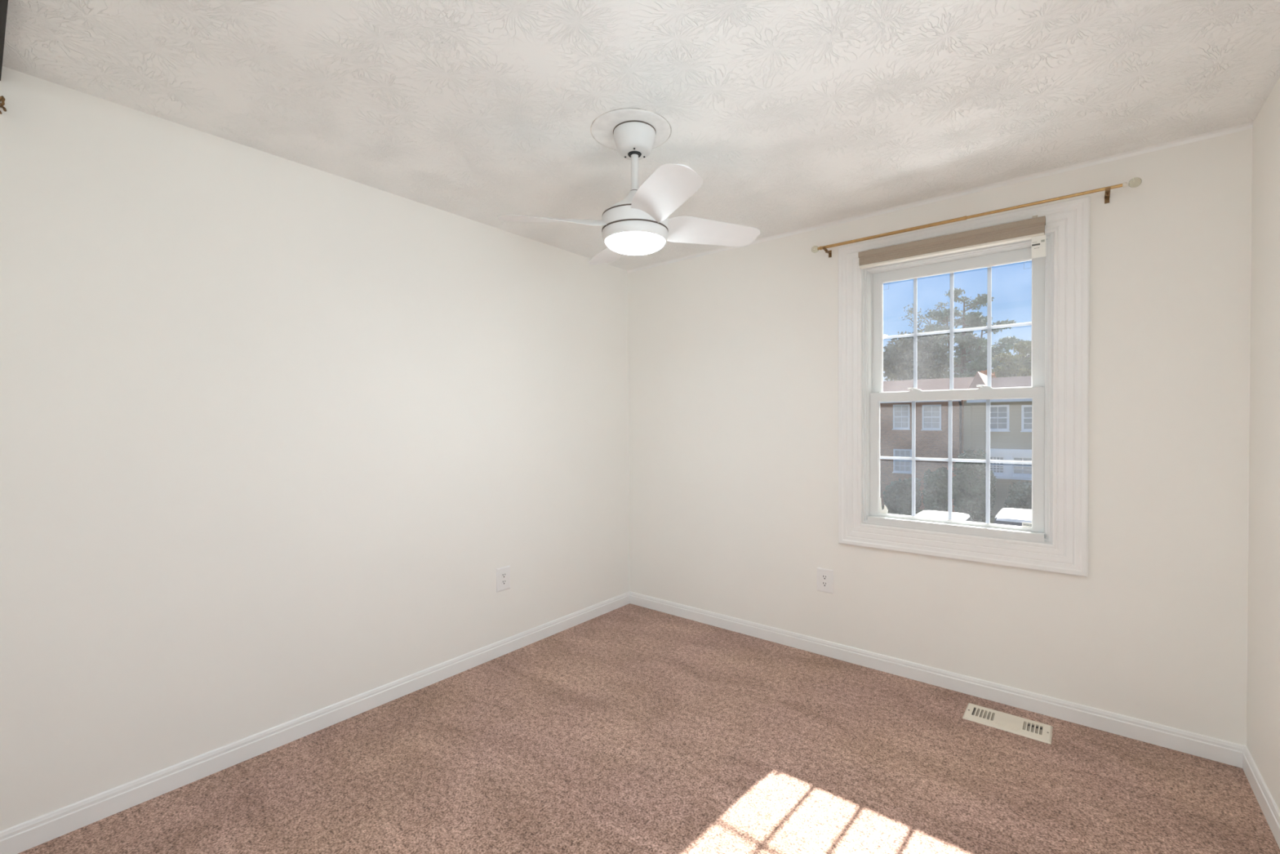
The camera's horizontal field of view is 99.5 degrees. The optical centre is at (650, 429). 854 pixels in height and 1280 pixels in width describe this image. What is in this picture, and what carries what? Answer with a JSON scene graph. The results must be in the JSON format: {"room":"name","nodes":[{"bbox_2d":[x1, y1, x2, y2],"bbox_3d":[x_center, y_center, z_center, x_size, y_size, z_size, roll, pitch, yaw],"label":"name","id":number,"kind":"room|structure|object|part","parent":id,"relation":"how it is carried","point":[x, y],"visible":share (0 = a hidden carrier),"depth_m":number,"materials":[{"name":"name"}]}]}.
{"room":"empty bedroom","nodes":[
{"label":"empty bedroom","id":0,"kind":"room"},
{"bbox_2d":[0,66,629,831],"bbox_3d":[-1.367,0.087,2.575,0.130,2.446,3.980,0,1,39],"label":"wall","id":1,"kind":"structure","parent":0,"point":[277,433],"depth_m":2.18,"materials":[{"name":"paint"}]},
{"bbox_2d":[0,95,6,114],"bbox_3d":[-1.991,-0.991,1.650,0.065,0.055,0.020,0,1,-7],"label":"wall hook","id":2,"kind":"object","parent":1,"relation":"attached to","point":[2,98],"visible":1,"depth_m":1.65,"materials":[{"name":"brown metal"}]},
{"bbox_2d":[0,591,630,853],"bbox_3d":[-1.304,1.268,2.547,0.012,0.085,3.720,0,1,39],"label":"baseboard","id":3,"kind":"structure","parent":1,"relation":"attached to","point":[24,836],"depth_m":2.18,"materials":[{"name":"paint"}]},
{"bbox_2d":[496,564,510,591],"bbox_3d":[-0.845,0.862,3.124,0.009,0.134,0.094,0,1,39],"label":"electrical outlet","id":4,"kind":"object","parent":1,"relation":"attached to","point":[503,574],"visible":1,"depth_m":3.12,"materials":[{"name":"plastic"}]},
{"bbox_2d":[501,572,506,577],"bbox_3d":[-0.843,0.843,3.122,0.003,0.028,0.034,0,1,38],"label":"receptacle","id":5,"kind":"object","parent":4,"relation":"attached to","point":[503,574],"depth_m":3.12,"materials":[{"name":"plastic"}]},
{"bbox_2d":[501,579,506,585],"bbox_3d":[-0.842,0.882,3.123,0.003,0.028,0.034,0,1,38],"label":"receptacle","id":6,"kind":"object","parent":4,"relation":"attached to","point":[504,582],"depth_m":3.12,"materials":[{"name":"plastic"}]},
{"bbox_2d":[2,0,1279,270],"bbox_3d":[-0.107,-1.204,1.549,3.368,0.150,3.980,0,1,39],"label":"ceiling","id":7,"kind":"structure","parent":0,"point":[791,115],"depth_m":1.78,"materials":[{"name":"white paint"}]},
{"bbox_2d":[0,0,8,80],"bbox_3d":[-0.811,-1.089,0.665,3.108,0.048,0.088,0,1,39],"label":"closet track","id":8,"kind":"object","parent":7,"relation":"attached to","point":[3,3],"visible":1,"depth_m":1.44,"materials":[{"name":"brown metal"}]},
{"bbox_2d":[497,120,759,264],"bbox_3d":[-0.058,-0.906,2.073,0.811,0.454,0.754,0,1,29],"label":"ceiling fan","id":9,"kind":"object","parent":7,"relation":"hanging from","point":[639,224],"visible":1,"depth_m":2.00,"materials":[{"name":"white plastic"}]},
{"bbox_3d":[-0.356,-0.774,2.007,0.403,0.061,0.149,-1,1,-14],"label":"blade","id":10,"kind":"part","parent":9,"relation":"part of","materials":[{"name":"white plastic"}]},
{"bbox_3d":[-0.160,-0.780,2.357,0.149,0.061,0.403,-1,1,-22],"label":"blade","id":11,"kind":"part","parent":9,"relation":"part of","materials":[{"name":"white plastic"}]},
{"bbox_3d":[0.041,-0.773,1.780,0.149,0.061,0.403,-1,1,-21],"label":"blade","id":12,"kind":"part","parent":9,"relation":"part of","materials":[{"name":"white plastic"}]},
{"bbox_3d":[0.238,-0.780,2.147,0.403,0.061,0.149,-1,1,-17],"label":"blade","id":13,"kind":"part","parent":9,"relation":"part of","materials":[{"name":"white plastic"}]},
{"bbox_2d":[591,108,671,150],"bbox_3d":[-0.072,-1.134,2.067,0.304,0.004,0.304,0,1,39],"label":"trim","id":14,"kind":"structure","parent":7,"relation":"attached to","point":[602,129],"depth_m":2.01,"materials":[{"name":"paint"}]},
{"bbox_2d":[17,603,1279,853],"bbox_3d":[-0.092,1.392,1.585,3.368,0.150,3.980,0,1,39],"label":"floor","id":15,"kind":"structure","parent":0,"point":[629,728],"depth_m":2.03,"materials":[{"name":"carpet"}]},
{"bbox_2d":[962,702,1053,744],"bbox_3d":[1.575,1.290,2.390,0.320,0.010,0.159,0,1,39],"label":"floor vent","id":16,"kind":"object","parent":15,"relation":"in","point":[1028,728],"visible":1,"depth_m":2.37,"materials":[{"name":"metal"}]},
{"bbox_2d":[627,128,1252,745],"bbox_3d":[1.099,0.065,3.073,3.108,2.446,0.130,0,1,39],"label":"wall","id":17,"kind":"structure","parent":0,"point":[733,353],"depth_m":2.49,"materials":[{"name":"paint"}]},
{"bbox_2d":[817,567,833,593],"bbox_3d":[0.995,0.861,3.082,0.094,0.134,0.009,0,1,39],"label":"electrical outlet","id":18,"kind":"object","parent":17,"relation":"attached to","point":[824,576],"visible":1,"depth_m":3.08,"materials":[{"name":"plastic"}]},
{"bbox_2d":[822,581,827,586],"bbox_3d":[0.993,0.880,3.080,0.034,0.028,0.003,0,1,38],"label":"receptacle","id":19,"kind":"object","parent":18,"relation":"attached to","point":[824,584],"depth_m":3.08,"materials":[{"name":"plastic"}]},
{"bbox_2d":[822,574,827,579],"bbox_3d":[0.993,0.842,3.079,0.034,0.028,0.003,0,1,38],"label":"receptacle","id":20,"kind":"object","parent":18,"relation":"attached to","point":[824,576],"depth_m":3.08,"materials":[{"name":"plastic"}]},
{"bbox_2d":[629,591,1246,768],"bbox_3d":[1.062,1.247,3.034,3.108,0.085,0.012,0,1,39],"label":"baseboard","id":21,"kind":"structure","parent":17,"relation":"attached to","point":[1216,749],"depth_m":2.60,"materials":[{"name":"paint"}]},
{"bbox_2d":[626,121,1253,272],"bbox_3d":[1.047,-1.147,3.000,3.108,0.018,0.014,0,1,39],"label":"trim","id":22,"kind":"structure","parent":17,"relation":"attached to","point":[1248,126],"depth_m":2.54,"materials":[{"name":"paint"}]},
{"bbox_2d":[838,195,1090,577],"bbox_3d":[1.509,-0.183,2.722,1.084,1.644,0.142,0,1,39],"label":"window","id":23,"kind":"structure","parent":17,"relation":"in","point":[1056,541],"depth_m":2.60,"materials":[{"name":"paint"}]},
{"bbox_2d":[857,215,1045,269],"bbox_3d":[1.436,-0.863,2.645,0.806,0.198,0.046,0,1,39],"label":"window shade","id":24,"kind":"object","parent":23,"relation":"attached to","point":[1033,228],"visible":1,"depth_m":2.58,"materials":[{"name":"fabric"}]},
{"bbox_3d":[1.435,-0.863,2.646,0.797,0.010,0.040,0,1,38],"label":"rail","id":25,"kind":"part","parent":24,"relation":"part of","materials":[{"name":"white plastic"}]},
{"bbox_3d":[1.509,0.153,2.724,0.769,0.696,0.032,0,1,38],"label":"sash","id":26,"kind":"part","parent":23,"relation":"part of","materials":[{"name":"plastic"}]},
{"bbox_3d":[1.512,-0.183,2.726,0.834,1.394,0.132,0,1,38],"label":"frame","id":27,"kind":"part","parent":23,"relation":"part of","materials":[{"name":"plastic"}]},
{"bbox_3d":[1.528,-0.507,2.743,0.769,0.702,0.032,0,1,38],"label":"sash","id":28,"kind":"part","parent":23,"relation":"part of","materials":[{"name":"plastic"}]},
{"bbox_2d":[811,177,1142,257],"bbox_3d":[1.456,-0.990,2.623,1.369,0.056,0.099,0,1,39],"label":"curtain rod","id":29,"kind":"object","parent":17,"relation":"attached to","point":[1135,182],"visible":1,"depth_m":2.50,"materials":[{"name":"gold metal"}]},
{"bbox_2d":[1246,76,1279,811],"bbox_3d":[1.167,0.101,0.559,0.130,2.446,3.980,0,1,39],"label":"wall","id":30,"kind":"structure","parent":0,"point":[1263,700],"depth_m":1.88,"materials":[{"name":"paint"}]},
{"bbox_2d":[1242,746,1279,848],"bbox_3d":[1.119,1.280,0.620,0.012,0.085,3.720,0,1,39],"label":"baseboard","id":31,"kind":"structure","parent":30,"relation":"attached to","point":[1271,812],"depth_m":1.85,"materials":[{"name":"paint"}]},
{"label":"outside","id":32,"kind":"structure","parent":0,"visible":0},
{"bbox_2d":[881,506,995,523],"bbox_3d":[34.262,3.668,47.284,120.000,0.300,109.500,0,1,39],"label":"ground","id":33,"kind":"structure","parent":32,"point":[993,518],"depth_m":25.09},
{"bbox_2d":[882,476,923,515],"bbox_3d":[11.472,3.095,24.682,1.733,1.956,1.749,0,1,39],"label":"evergreen shrub","id":34,"kind":"object","parent":33,"relation":"on","point":[897,495],"visible":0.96,"depth_m":24.19,"materials":[{"name":"green plant"}]},
{"bbox_2d":[883,328,957,381],"bbox_3d":[18.968,-1.709,38.525,5.133,10.920,3.152,0,1,39],"label":"broadleaf tree","id":35,"kind":"object","parent":33,"relation":"on","point":[932,359],"visible":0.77,"depth_m":37.78,"materials":[{"name":"green plant"}]},
{"bbox_2d":[897,301,949,371],"bbox_3d":[23.201,-3.496,45.590,4.683,14.230,2.940,0,1,39],"label":"bare tree","id":36,"kind":"object","parent":33,"relation":"on","point":[910,311],"visible":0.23,"depth_m":45.45,"materials":[{"name":"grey plant"}]},
{"bbox_2d":[880,377,973,512],"bbox_3d":[11.474,0.529,33.008,14.480,6.650,8.920,0,1,39],"label":"townhouse","id":37,"kind":"structure","parent":33,"relation":"on","point":[931,417],"depth_m":26.84,"materials":[{"name":"brown brick"}]},
{"bbox_3d":[12.575,-0.629,27.076,0.668,1.108,0.030,0,1,38],"label":"pane","id":38,"kind":"part","parent":37,"relation":"part of","materials":[{"name":"grey glass"}]},
{"bbox_3d":[12.630,1.571,27.073,0.738,1.048,0.030,0,1,38],"label":"pane","id":39,"kind":"part","parent":37,"relation":"part of","materials":[{"name":"grey glass"}]},
{"bbox_3d":[13.643,-0.588,26.226,0.718,1.078,0.030,0,1,38],"label":"pane","id":40,"kind":"part","parent":37,"relation":"part of","materials":[{"name":"grey glass"}]},
{"bbox_2d":[920,466,947,511],"bbox_3d":[12.602,2.852,23.808,1.188,2.459,1.735,0,1,39],"label":"evergreen shrub","id":41,"kind":"object","parent":33,"relation":"on","point":[935,492],"visible":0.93,"depth_m":23.34,"materials":[{"name":"green plant"}]},
{"bbox_2d":[924,287,1017,377],"bbox_3d":[24.064,-3.430,41.075,6.508,14.249,4.614,0,1,27],"label":"pine tree","id":42,"kind":"object","parent":33,"relation":"on","point":[966,340],"visible":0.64,"depth_m":40.59,"materials":[{"name":"green plant"}]},
{"bbox_2d":[951,448,997,522],"bbox_3d":[13.485,2.442,22.586,1.731,3.292,1.586,0,1,39],"label":"evergreen shrub","id":43,"kind":"object","parent":33,"relation":"on","point":[969,483],"visible":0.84,"depth_m":22.19,"materials":[{"name":"green plant"}]},
{"bbox_2d":[973,369,996,377],"bbox_3d":[20.141,0.105,32.563,1.206,7.408,1.145,0,1,39],"label":"autumn tree","id":44,"kind":"object","parent":33,"relation":"on","point":[984,372],"visible":0.16,"depth_m":32.29,"materials":[{"name":"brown plant"}]},
{"bbox_2d":[963,371,1031,515],"bbox_3d":[24.003,0.616,23.042,17.500,6.610,8.920,0,1,39],"label":"townhouse","id":45,"kind":"structure","parent":33,"relation":"on","point":[1011,420],"depth_m":24.43,"materials":[{"name":"taupe siding"},{"name":"grey shingle"},{"name":"white painted trim"}]},
{"bbox_3d":[15.601,1.602,24.390,0.552,0.712,0.030,0,1,38],"label":"pane","id":46,"kind":"part","parent":45,"relation":"part of","materials":[{"name":"grey glass"}]},
{"bbox_3d":[15.760,-0.522,24.543,0.736,1.016,0.030,0,1,38],"label":"pane","id":47,"kind":"part","parent":45,"relation":"part of","materials":[{"name":"grey glass"}]},
{"bbox_3d":[15.919,1.645,24.042,0.270,0.920,0.150,0,1,38],"label":"bay post","id":48,"kind":"part","parent":45,"relation":"part of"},
{"bbox_3d":[16.055,2.140,23.944,2.050,0.130,0.250,0,1,38],"label":"bay sill","id":49,"kind":"part","parent":45,"relation":"part of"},
{"bbox_3d":[16.368,1.606,23.780,0.672,0.712,0.030,0,1,38],"label":"pane","id":50,"kind":"part","parent":45,"relation":"part of","materials":[{"name":"grey glass"}]},
{"bbox_3d":[16.789,-0.496,23.725,0.706,0.996,0.030,0,1,38],"label":"pane","id":51,"kind":"part","parent":45,"relation":"part of","materials":[{"name":"grey glass"}]},
{"bbox_2d":[991,335,1023,368],"bbox_3d":[29.302,-2.053,44.441,3.381,11.288,2.174,0,1,39],"label":"pine tree","id":52,"kind":"object","parent":33,"relation":"on","point":[1014,340],"visible":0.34,"depth_m":44.29,"materials":[{"name":"green plant"}]},
{"bbox_2d":[991,340,1031,377],"bbox_3d":[24.719,-1.134,36.486,3.883,9.754,2.492,0,1,27],"label":"pine tree","id":53,"kind":"object","parent":33,"relation":"on","point":[1015,365],"visible":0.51,"depth_m":36.10,"materials":[{"name":"green plant"}]},
{"bbox_2d":[1003,480,1031,509],"bbox_3d":[15.557,3.049,21.447,2.726,2.087,1.845,0,1,39],"label":"evergreen shrub","id":54,"kind":"object","parent":33,"relation":"on","point":[1020,496],"visible":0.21,"depth_m":21.68,"materials":[{"name":"green plant"}]},
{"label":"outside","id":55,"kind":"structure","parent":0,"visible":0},
{"bbox_3d":[8.116,4.132,14.418,80.000,0.030,14.500,0,1,39],"label":"parking lot","id":56,"kind":"object","parent":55,"visible":0},
{"bbox_2d":[915,510,973,521],"bbox_3d":[9.104,3.318,16.747,1.740,1.520,4.600,0,1,39],"label":"car","id":57,"kind":"object","parent":56,"relation":"on","point":[928,513],"visible":0.04,"depth_m":16.27,"materials":[{"name":"white paint"}]},
{"bbox_2d":[993,507,1031,526],"bbox_3d":[11.790,3.282,16.783,2.040,1.560,4.600,0,1,39],"label":"car","id":58,"kind":"object","parent":56,"relation":"on","point":[1006,516],"visible":0.05,"depth_m":15.80,"materials":[{"name":"white paint"}]}
]}

